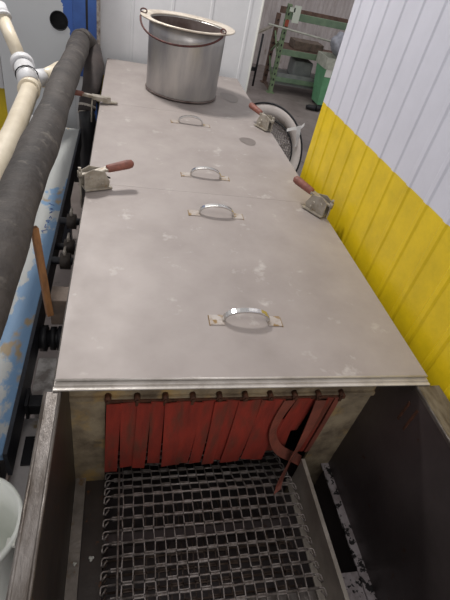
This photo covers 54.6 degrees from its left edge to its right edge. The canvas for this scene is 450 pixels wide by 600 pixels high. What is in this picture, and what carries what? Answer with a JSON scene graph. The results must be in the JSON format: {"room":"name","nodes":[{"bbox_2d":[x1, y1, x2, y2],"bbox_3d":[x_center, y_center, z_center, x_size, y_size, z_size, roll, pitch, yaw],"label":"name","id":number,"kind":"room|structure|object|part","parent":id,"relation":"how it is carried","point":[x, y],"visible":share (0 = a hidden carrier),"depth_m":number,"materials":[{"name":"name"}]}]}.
{"room":"factory floor","nodes":[
{"label":"factory floor","id":0,"kind":"room"},
{"bbox_2d":[0,0,262,129],"bbox_3d":[-1.327,-1.991,2.667,3.208,2.500,0.044,2,41,-14],"label":"wall","id":1,"kind":"structure","parent":0,"point":[123,37],"depth_m":2.97,"materials":[{"name":"white paint"}]},
{"bbox_2d":[245,0,264,91],"bbox_3d":[0.234,-1.936,3.048,0.008,2.500,0.060,2,41,-14],"label":"trim","id":2,"kind":"structure","parent":1,"relation":"attached to","point":[263,0],"depth_m":3.10,"materials":[{"name":"white metal"}]},
{"bbox_2d":[24,63,321,418],"bbox_3d":[0.842,-1.205,4.407,9.100,0.100,10.600,2,41,-14],"label":"floor","id":3,"kind":"structure","parent":0,"point":[294,100],"depth_m":6.00,"materials":[{"name":"concrete"}]},
{"bbox_2d":[0,59,3,87],"bbox_3d":[-1.718,-1.706,2.690,0.578,1.900,0.060,2,41,-14],"label":"panel","id":4,"kind":"object","parent":3,"relation":"on","point":[1,74],"visible":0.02,"depth_m":2.90,"materials":[{"name":"white metal"}]},
{"bbox_2d":[5,418,38,501],"bbox_3d":[-0.519,0.775,1.129,0.112,0.565,0.800,2,41,-14],"label":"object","id":5,"kind":"structure","parent":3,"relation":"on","point":[18,479],"depth_m":1.18,"materials":[{"name":"grey concrete"}]},
{"bbox_3d":[-0.516,0.394,1.188,0.068,0.064,0.085,2,41,-14],"label":"toothed bracket","id":6,"kind":"part","parent":5,"relation":"part of","materials":[{"name":"black metal"}]},
{"bbox_2d":[0,128,81,478],"bbox_3d":[-0.801,-0.060,1.952,0.155,0.682,2.040,2,41,-14],"label":"steel beam","id":7,"kind":"structure","parent":3,"relation":"on","point":[19,342],"depth_m":1.36,"materials":[{"name":"blue metal"}]},
{"bbox_3d":[-0.679,0.550,1.281,0.070,0.655,0.070,2,41,-14],"label":"beam leg","id":8,"kind":"part","parent":7,"relation":"part of","materials":[{"name":"black metal"}]},
{"bbox_2d":[24,388,42,418],"bbox_3d":[-0.494,0.287,1.216,0.107,0.060,0.060,2,41,-14],"label":"brace","id":9,"kind":"object","parent":7,"relation":"attached to","point":[32,405],"visible":0.51,"depth_m":1.19,"materials":[{"name":"black metal"}]},
{"bbox_2d":[38,325,61,350],"bbox_3d":[-0.539,0.123,1.399,0.097,0.085,0.086,2,41,-14],"label":"coupling","id":10,"kind":"object","parent":7,"relation":"attached to","point":[48,337],"visible":0.63,"depth_m":1.37,"materials":[{"name":"black metal"}]},
{"bbox_2d":[50,286,68,324],"bbox_3d":[-0.510,0.018,1.359,0.058,0.100,0.070,2,41,-14],"label":"wooden block","id":11,"kind":"object","parent":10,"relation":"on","point":[59,294],"visible":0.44,"depth_m":1.33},
{"bbox_2d":[32,226,53,316],"bbox_3d":[-0.510,-0.074,1.219,0.018,0.269,0.082,-19,49,-33],"label":"wooden plank","id":12,"kind":"object","parent":11,"relation":"on","point":[37,245],"visible":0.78,"depth_m":1.21,"materials":[{"name":"brown wood"}]},
{"bbox_2d":[51,246,73,268],"bbox_3d":[-0.575,-0.151,1.568,0.089,0.078,0.060,2,41,-14],"label":"valve","id":13,"kind":"object","parent":7,"relation":"attached to","point":[65,260],"visible":0.88,"depth_m":1.56,"materials":[{"name":"black metal"}]},
{"bbox_3d":[-0.571,-0.168,1.554,0.012,0.032,0.040,2,41,-14],"label":"valve handle","id":14,"kind":"part","parent":13,"relation":"part of","materials":[{"name":"metal"}]},
{"bbox_2d":[56,233,75,254],"bbox_3d":[-0.598,-0.214,1.669,0.089,0.078,0.060,2,41,-14],"label":"valve","id":15,"kind":"object","parent":7,"relation":"attached to","point":[69,243],"visible":0.84,"depth_m":1.66,"materials":[{"name":"black metal"}]},
{"bbox_3d":[-0.966,-0.631,2.608,0.070,0.655,0.070,2,41,-14],"label":"beam leg","id":16,"kind":"part","parent":7,"relation":"part of","materials":[{"name":"black metal"}]},
{"bbox_2d":[59,207,79,228],"bbox_3d":[-0.610,-0.323,1.732,0.089,0.078,0.060,2,41,-14],"label":"valve","id":17,"kind":"object","parent":7,"relation":"attached to","point":[71,221],"visible":0.88,"depth_m":1.72,"materials":[{"name":"black metal"}]},
{"bbox_2d":[32,358,56,417],"bbox_3d":[-0.573,0.446,1.503,0.104,0.570,0.150,2,41,-14],"label":"concrete plinth","id":18,"kind":"object","parent":3,"relation":"on","point":[44,377],"visible":0.14,"depth_m":1.32,"materials":[{"name":"grey concrete"}]},
{"bbox_2d":[0,0,99,181],"bbox_3d":[-1.126,-1.683,2.832,0.616,1.900,0.150,2,41,-14],"label":"tall cabinet","id":19,"kind":"object","parent":3,"relation":"on","point":[43,28],"visible":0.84,"depth_m":2.75,"materials":[{"name":"metal"}]},
{"bbox_3d":[-0.890,-1.712,2.775,0.143,1.700,0.014,2,41,-14],"label":"blue post","id":20,"kind":"part","parent":19,"relation":"part of","materials":[{"name":"metal"}]},
{"bbox_3d":[-0.760,-1.914,2.618,0.022,1.150,0.022,2,41,-14],"label":"edge trim","id":21,"kind":"part","parent":19,"relation":"part of","materials":[{"name":"grey metal"}]},
{"bbox_2d":[0,28,103,339],"bbox_3d":[-0.663,-0.163,1.775,0.198,1.112,3.330,2,41,-14],"label":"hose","id":22,"kind":"object","parent":3,"relation":"on","point":[23,182],"visible":0.98,"depth_m":1.32,"materials":[{"name":"rubber"}]},
{"bbox_2d":[0,1,57,178],"bbox_3d":[-0.759,-0.421,1.204,0.334,0.317,2.757,2,41,-14],"label":"pipe","id":23,"kind":"object","parent":22,"relation":"attached to","point":[30,80],"visible":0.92,"depth_m":1.93,"materials":[{"name":"beige plastic"}]},
{"bbox_2d":[6,61,449,599],"bbox_3d":[-0.160,-0.165,2.099,0.970,0.886,3.390,2,41,-14],"label":"tank","id":24,"kind":"object","parent":3,"relation":"on","point":[373,487],"visible":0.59,"depth_m":1.26,"materials":[{"name":"metal"}]},
{"bbox_3d":[-0.358,0.816,1.141,0.060,0.006,0.712,2,41,-14],"label":"plate","id":25,"kind":"part","parent":24,"relation":"part of","materials":[{"name":"metal"}]},
{"bbox_3d":[-0.274,0.747,1.103,0.006,0.012,0.720,2,41,-14],"label":"hold down rod","id":26,"kind":"part","parent":24,"relation":"part of","materials":[{"name":"metal"}]},
{"bbox_2d":[101,58,259,121],"bbox_3d":[-0.283,-1.317,2.727,0.910,0.016,0.912,2,41,-14],"label":"tank lid","id":27,"kind":"object","parent":24,"relation":"on","point":[124,82],"visible":0.55,"depth_m":2.57,"materials":[{"name":"metal"}]},
{"bbox_2d":[140,7,234,103],"bbox_3d":[-0.233,-1.411,2.525,0.533,0.397,0.537,2,41,-14],"label":"metal bucket","id":28,"kind":"object","parent":27,"relation":"on","point":[184,58],"visible":1,"depth_m":2.42,"materials":[{"name":"metal"}]},
{"bbox_2d":[220,92,237,102],"bbox_3d":[0.029,-1.282,2.760,0.112,0.001,0.199,2,41,-14],"label":"wet stain","id":29,"kind":"object","parent":27,"relation":"on","point":[229,97],"visible":1,"depth_m":2.76,"materials":[{"name":"grey liquid"}]},
{"bbox_3d":[-0.244,0.120,2.334,0.870,0.010,3.370,2,41,-14],"label":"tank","id":30,"kind":"part","parent":24,"relation":"part of","materials":[{"name":"metal"}]},
{"bbox_2d":[90,102,310,202],"bbox_3d":[-0.134,-0.729,2.036,0.910,0.057,0.926,2,41,-14],"label":"tank lid","id":31,"kind":"object","parent":24,"relation":"on","point":[168,150],"visible":0.97,"depth_m":1.97,"materials":[{"name":"metal"}]},
{"bbox_2d":[75,90,117,121],"bbox_3d":[-0.690,-0.999,2.248,0.263,0.156,0.042,-5,43,-21],"label":"clamp","id":32,"kind":"object","parent":31,"relation":"attached to","point":[101,98],"visible":0.81,"depth_m":2.23,"materials":[{"name":"metal"}]},
{"bbox_3d":[-0.690,-0.985,2.260,0.015,0.121,0.010,-24,52,-37],"label":"hook rod","id":33,"kind":"part","parent":32,"relation":"part of","materials":[{"name":"metal"}]},
{"bbox_3d":[-0.666,-1.037,2.224,0.122,0.028,0.042,-5,43,-21],"label":"lever","id":34,"kind":"part","parent":32,"relation":"part of","materials":[{"name":"metal"}]},
{"bbox_3d":[-0.625,-1.035,2.244,0.070,0.022,0.024,-5,43,-21],"label":"plate","id":35,"kind":"part","parent":32,"relation":"part of","materials":[{"name":"metal"}]},
{"bbox_3d":[-0.598,-1.028,2.265,0.075,0.010,0.028,-5,43,-21],"label":"plate","id":36,"kind":"part","parent":32,"relation":"part of","materials":[{"name":"metal"}]},
{"bbox_3d":[-0.176,-0.933,2.252,0.131,0.038,0.017,2,41,-14],"label":"handle","id":37,"kind":"part","parent":31,"relation":"part of","materials":[{"name":"silver metal"}]},
{"bbox_3d":[-0.078,-0.530,1.799,0.131,0.038,0.017,2,41,-14],"label":"handle","id":38,"kind":"part","parent":31,"relation":"part of","materials":[{"name":"silver metal"}]},
{"bbox_2d":[239,137,255,144],"bbox_3d":[0.117,-0.808,2.220,0.086,0.001,0.099,2,41,-14],"label":"wet stain","id":39,"kind":"object","parent":31,"relation":"on","point":[248,141],"visible":1,"depth_m":2.22,"materials":[{"name":"grey liquid"}]},
{"bbox_2d":[249,102,274,132],"bbox_3d":[0.191,-0.984,2.433,0.060,0.166,0.206,-22,51,-35],"label":"clamp","id":40,"kind":"object","parent":31,"relation":"attached to","point":[265,122],"visible":0.94,"depth_m":2.39,"materials":[{"name":"metal"}]},
{"bbox_3d":[0.213,-0.958,2.417,0.060,0.006,0.098,-21,51,-35],"label":"plate","id":41,"kind":"part","parent":40,"relation":"part of","materials":[{"name":"metal"}]},
{"bbox_3d":[0.244,-0.927,2.392,0.016,0.153,0.029,-22,51,-35],"label":"hook rod","id":42,"kind":"part","parent":40,"relation":"part of","materials":[{"name":"metal"}]},
{"bbox_2d":[99,441,327,599],"bbox_3d":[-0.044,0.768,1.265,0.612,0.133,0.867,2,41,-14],"label":"belt","id":43,"kind":"object","parent":24,"relation":"in","point":[187,549],"visible":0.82,"depth_m":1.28,"materials":[{"name":"grey metal"}]},
{"bbox_3d":[-0.097,0.566,1.506,0.612,0.009,0.029,2,41,-14],"label":"cross rod","id":44,"kind":"part","parent":43,"relation":"part of","materials":[{"name":"metal"}]},
{"bbox_3d":[-0.088,0.576,1.470,0.612,0.009,0.028,2,41,-14],"label":"cross rod","id":45,"kind":"part","parent":43,"relation":"part of","materials":[{"name":"metal"}]},
{"bbox_3d":[-0.080,0.584,1.434,0.612,0.009,0.029,2,41,-14],"label":"cross rod","id":46,"kind":"part","parent":43,"relation":"part of","materials":[{"name":"metal"}]},
{"bbox_3d":[-0.105,0.558,1.541,0.612,0.009,0.028,2,41,-14],"label":"cross rod","id":47,"kind":"part","parent":43,"relation":"part of","materials":[{"name":"metal"}]},
{"bbox_3d":[-0.071,0.593,1.398,0.612,0.009,0.028,2,41,-14],"label":"cross rod","id":48,"kind":"part","parent":43,"relation":"part of","materials":[{"name":"metal"}]},
{"bbox_3d":[-0.063,0.602,1.363,0.612,0.009,0.028,2,41,-14],"label":"cross rod","id":49,"kind":"part","parent":43,"relation":"part of","materials":[{"name":"metal"}]},
{"bbox_3d":[-0.057,0.623,1.337,0.612,0.009,0.029,2,41,-14],"label":"cross rod","id":50,"kind":"part","parent":43,"relation":"part of","materials":[{"name":"metal"}]},
{"bbox_3d":[-0.052,0.645,1.312,0.612,0.009,0.028,2,41,-14],"label":"cross rod","id":51,"kind":"part","parent":43,"relation":"part of","materials":[{"name":"metal"}]},
{"bbox_3d":[-0.046,0.667,1.287,0.612,0.009,0.028,2,41,-14],"label":"cross rod","id":52,"kind":"part","parent":43,"relation":"part of","materials":[{"name":"metal"}]},
{"bbox_3d":[-0.041,0.689,1.263,0.612,0.009,0.028,2,41,-14],"label":"cross rod","id":53,"kind":"part","parent":43,"relation":"part of","materials":[{"name":"metal"}]},
{"bbox_3d":[-0.036,0.711,1.238,0.612,0.009,0.029,2,41,-14],"label":"cross rod","id":54,"kind":"part","parent":43,"relation":"part of","materials":[{"name":"metal"}]},
{"bbox_3d":[-0.030,0.733,1.213,0.612,0.009,0.028,2,41,-14],"label":"cross rod","id":55,"kind":"part","parent":43,"relation":"part of","materials":[{"name":"metal"}]},
{"bbox_3d":[-0.025,0.755,1.188,0.612,0.009,0.028,2,41,-14],"label":"cross rod","id":56,"kind":"part","parent":43,"relation":"part of","materials":[{"name":"metal"}]},
{"bbox_3d":[-0.020,0.777,1.164,0.612,0.009,0.028,2,41,-14],"label":"cross rod","id":57,"kind":"part","parent":43,"relation":"part of","materials":[{"name":"metal"}]},
{"bbox_3d":[-0.014,0.799,1.139,0.612,0.009,0.028,2,41,-14],"label":"cross rod","id":58,"kind":"part","parent":43,"relation":"part of","materials":[{"name":"metal"}]},
{"bbox_3d":[-0.018,0.445,1.368,0.870,0.802,0.018,2,41,-14],"label":"plate","id":59,"kind":"part","parent":24,"relation":"part of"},
{"bbox_2d":[104,389,345,494],"bbox_3d":[-0.002,0.431,1.269,0.678,0.367,0.130,2,41,-14],"label":"curtain","id":60,"kind":"object","parent":24,"relation":"hanging from","point":[259,422],"visible":1,"depth_m":1.27,"materials":[{"name":"red plastic"}]},
{"bbox_2d":[52,185,429,391],"bbox_3d":[0.017,-0.119,1.351,0.923,0.057,0.930,2,41,-14],"label":"tank lid","id":61,"kind":"object","parent":24,"relation":"on","point":[170,289],"visible":0.98,"depth_m":1.22,"materials":[{"name":"metal"}]},
{"bbox_2d":[77,160,133,206],"bbox_3d":[-0.432,-0.424,1.587,0.206,0.166,0.060,-16,48,-31],"label":"clamp","id":62,"kind":"object","parent":61,"relation":"attached to","point":[91,178],"visible":1,"depth_m":1.54,"materials":[{"name":"metal"}]},
{"bbox_3d":[-0.506,-0.398,1.546,0.029,0.153,0.016,-16,48,-31],"label":"hook rod","id":63,"kind":"part","parent":62,"relation":"part of","materials":[{"name":"metal"}]},
{"bbox_3d":[-0.464,-0.411,1.571,0.098,0.006,0.060,-16,48,-31],"label":"plate","id":64,"kind":"part","parent":62,"relation":"part of","materials":[{"name":"metal"}]},
{"bbox_3d":[-0.451,-0.448,1.545,0.087,0.042,0.024,-16,48,-31],"label":"lever","id":65,"kind":"part","parent":62,"relation":"part of","materials":[{"name":"metal"}]},
{"bbox_3d":[-0.029,-0.326,1.570,0.131,0.038,0.017,2,41,-14],"label":"handle","id":66,"kind":"part","parent":61,"relation":"part of","materials":[{"name":"silver metal"}]},
{"bbox_3d":[0.060,0.039,1.159,0.131,0.038,0.017,2,41,-14],"label":"handle","id":67,"kind":"part","parent":61,"relation":"part of","materials":[{"name":"silver metal"}]},
{"bbox_2d":[293,176,334,218],"bbox_3d":[0.338,-0.383,1.759,0.060,0.166,0.206,-25,53,-38],"label":"clamp","id":68,"kind":"object","parent":61,"relation":"attached to","point":[320,205],"visible":0.98,"depth_m":1.72,"materials":[{"name":"metal"}]},
{"bbox_3d":[0.361,-0.359,1.744,0.060,0.006,0.098,-25,53,-38],"label":"plate","id":69,"kind":"part","parent":68,"relation":"part of","materials":[{"name":"metal"}]},
{"bbox_3d":[0.366,-0.397,1.718,0.024,0.042,0.087,-25,53,-38],"label":"lever","id":70,"kind":"part","parent":68,"relation":"part of","materials":[{"name":"metal"}]},
{"bbox_3d":[0.396,-0.329,1.721,0.016,0.153,0.029,-25,53,-38],"label":"hook rod","id":71,"kind":"part","parent":68,"relation":"part of","materials":[{"name":"metal"}]},
{"bbox_3d":[-0.006,0.933,1.067,0.600,0.006,0.338,2,41,-14],"label":"cross plate","id":72,"kind":"part","parent":24,"relation":"part of","materials":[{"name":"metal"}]},
{"bbox_3d":[0.286,0.783,1.216,0.029,0.134,0.660,2,41,-14],"label":"guide rail","id":73,"kind":"part","parent":24,"relation":"part of","materials":[{"name":"metal"}]},
{"bbox_3d":[0.381,0.944,1.179,0.154,0.006,0.365,2,41,-14],"label":"cross plate","id":74,"kind":"part","parent":24,"relation":"part of","materials":[{"name":"grey metal"}]},
{"bbox_2d":[251,25,272,85],"bbox_3d":[0.457,-3.652,6.498,0.301,0.810,0.212,2,41,-14],"label":"metal stand","id":75,"kind":"object","parent":3,"relation":"on","point":[253,68],"visible":0.49,"depth_m":6.40,"materials":[{"name":"grey metal"}]},
{"bbox_3d":[0.487,-3.551,6.472,0.030,0.700,0.030,-15,47,-30],"label":"leg","id":76,"kind":"part","parent":75,"relation":"part of","materials":[{"name":"black metal"}]},
{"bbox_2d":[254,102,304,171],"bbox_3d":[0.300,-1.211,3.518,0.726,0.701,0.288,30,42,19],"label":"drum","id":77,"kind":"object","parent":3,"relation":"on","point":[286,131],"visible":0.25,"depth_m":3.39,"materials":[{"name":"white metal"}]},
{"bbox_2d":[260,3,348,93],"bbox_3d":[1.587,-3.713,6.640,1.865,1.130,0.650,2,41,-14],"label":"rack","id":78,"kind":"object","parent":3,"relation":"on","point":[278,76],"visible":0.52,"depth_m":6.42,"materials":[{"name":"green metal"}]},
{"bbox_3d":[0.709,-3.854,6.698,0.110,0.950,0.100,2,41,-14],"label":"rack post","id":79,"kind":"part","parent":78,"relation":"part of","materials":[{"name":"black metal"}]},
{"bbox_3d":[0.779,-3.562,6.228,0.110,1.130,0.100,2,41,-14],"label":"rack post","id":80,"kind":"part","parent":78,"relation":"part of","materials":[{"name":"green metal"}]},
{"bbox_3d":[1.571,-3.279,6.694,1.670,0.160,0.015,2,41,-14],"label":"deck panel","id":81,"kind":"part","parent":78,"relation":"part of","materials":[{"name":"metal"}]},
{"bbox_2d":[268,23,330,41],"bbox_3d":[1.221,-3.705,6.124,1.312,0.117,0.024,2,41,-14],"label":"pole","id":82,"kind":"object","parent":78,"relation":"on","point":[274,25],"visible":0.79,"depth_m":6.06,"materials":[{"name":"grey metal"}]},
{"bbox_2d":[287,57,312,76],"bbox_3d":[1.141,-3.547,6.658,0.300,0.224,0.300,2,41,-14],"label":"storage box","id":83,"kind":"object","parent":78,"relation":"on","point":[296,66],"visible":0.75,"depth_m":6.55,"materials":[{"name":"grey plastic"}]},
{"bbox_2d":[289,37,323,52],"bbox_3d":[1.212,-3.803,6.513,0.450,0.110,0.300,2,41,-14],"label":"bundle","id":84,"kind":"object","parent":78,"relation":"on","point":[295,43],"visible":0.89,"depth_m":6.41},
{"bbox_2d":[306,104,320,110],"bbox_3d":[1.263,-2.741,6.213,0.230,0.080,0.100,2,41,-14],"label":"boot","id":85,"kind":"object","parent":3,"relation":"on","point":[310,107],"visible":0.98,"depth_m":6.19,"materials":[{"name":"black rubber"}]},
{"bbox_2d":[311,51,336,104],"bbox_3d":[1.512,-3.183,6.357,0.410,0.659,0.420,2,41,-14],"label":"bin","id":86,"kind":"object","parent":3,"relation":"on","point":[325,61],"visible":0.55,"depth_m":6.25,"materials":[{"name":"green plastic"}]},
{"bbox_2d":[330,31,343,57],"bbox_3d":[1.620,-3.541,6.067,0.340,0.332,0.318,2,41,-14],"label":"plastic bag","id":87,"kind":"object","parent":86,"relation":"in","point":[335,43],"visible":0.48,"depth_m":5.96,"materials":[{"name":"grey plastic"}]},
{"bbox_3d":[-0.636,0.798,1.121,0.105,0.498,0.235,2,41,-14],"label":"crate","id":88,"kind":"object","parent":3,"relation":"on","visible":0},
{"bbox_2d":[0,477,22,599],"bbox_3d":[-0.508,0.514,0.893,0.200,0.256,0.200,2,41,-14],"label":"plastic bucket","id":89,"kind":"object","parent":88,"relation":"on","point":[11,503],"visible":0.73,"depth_m":0.89,"materials":[{"name":"white plastic"}]},
{"bbox_2d":[252,0,354,73],"bbox_3d":[2.190,-5.479,7.280,5.205,3.200,0.080,2,41,-14],"label":"wall","id":90,"kind":"structure","parent":0,"point":[337,8],"depth_m":7.65,"materials":[{"name":"white paint"}]},
{"bbox_2d":[300,0,449,400],"bbox_3d":[0.664,-0.047,0.917,0.054,2.500,2.590,2,41,-14],"label":"wall","id":91,"kind":"structure","parent":0,"point":[379,148],"depth_m":1.37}
]}

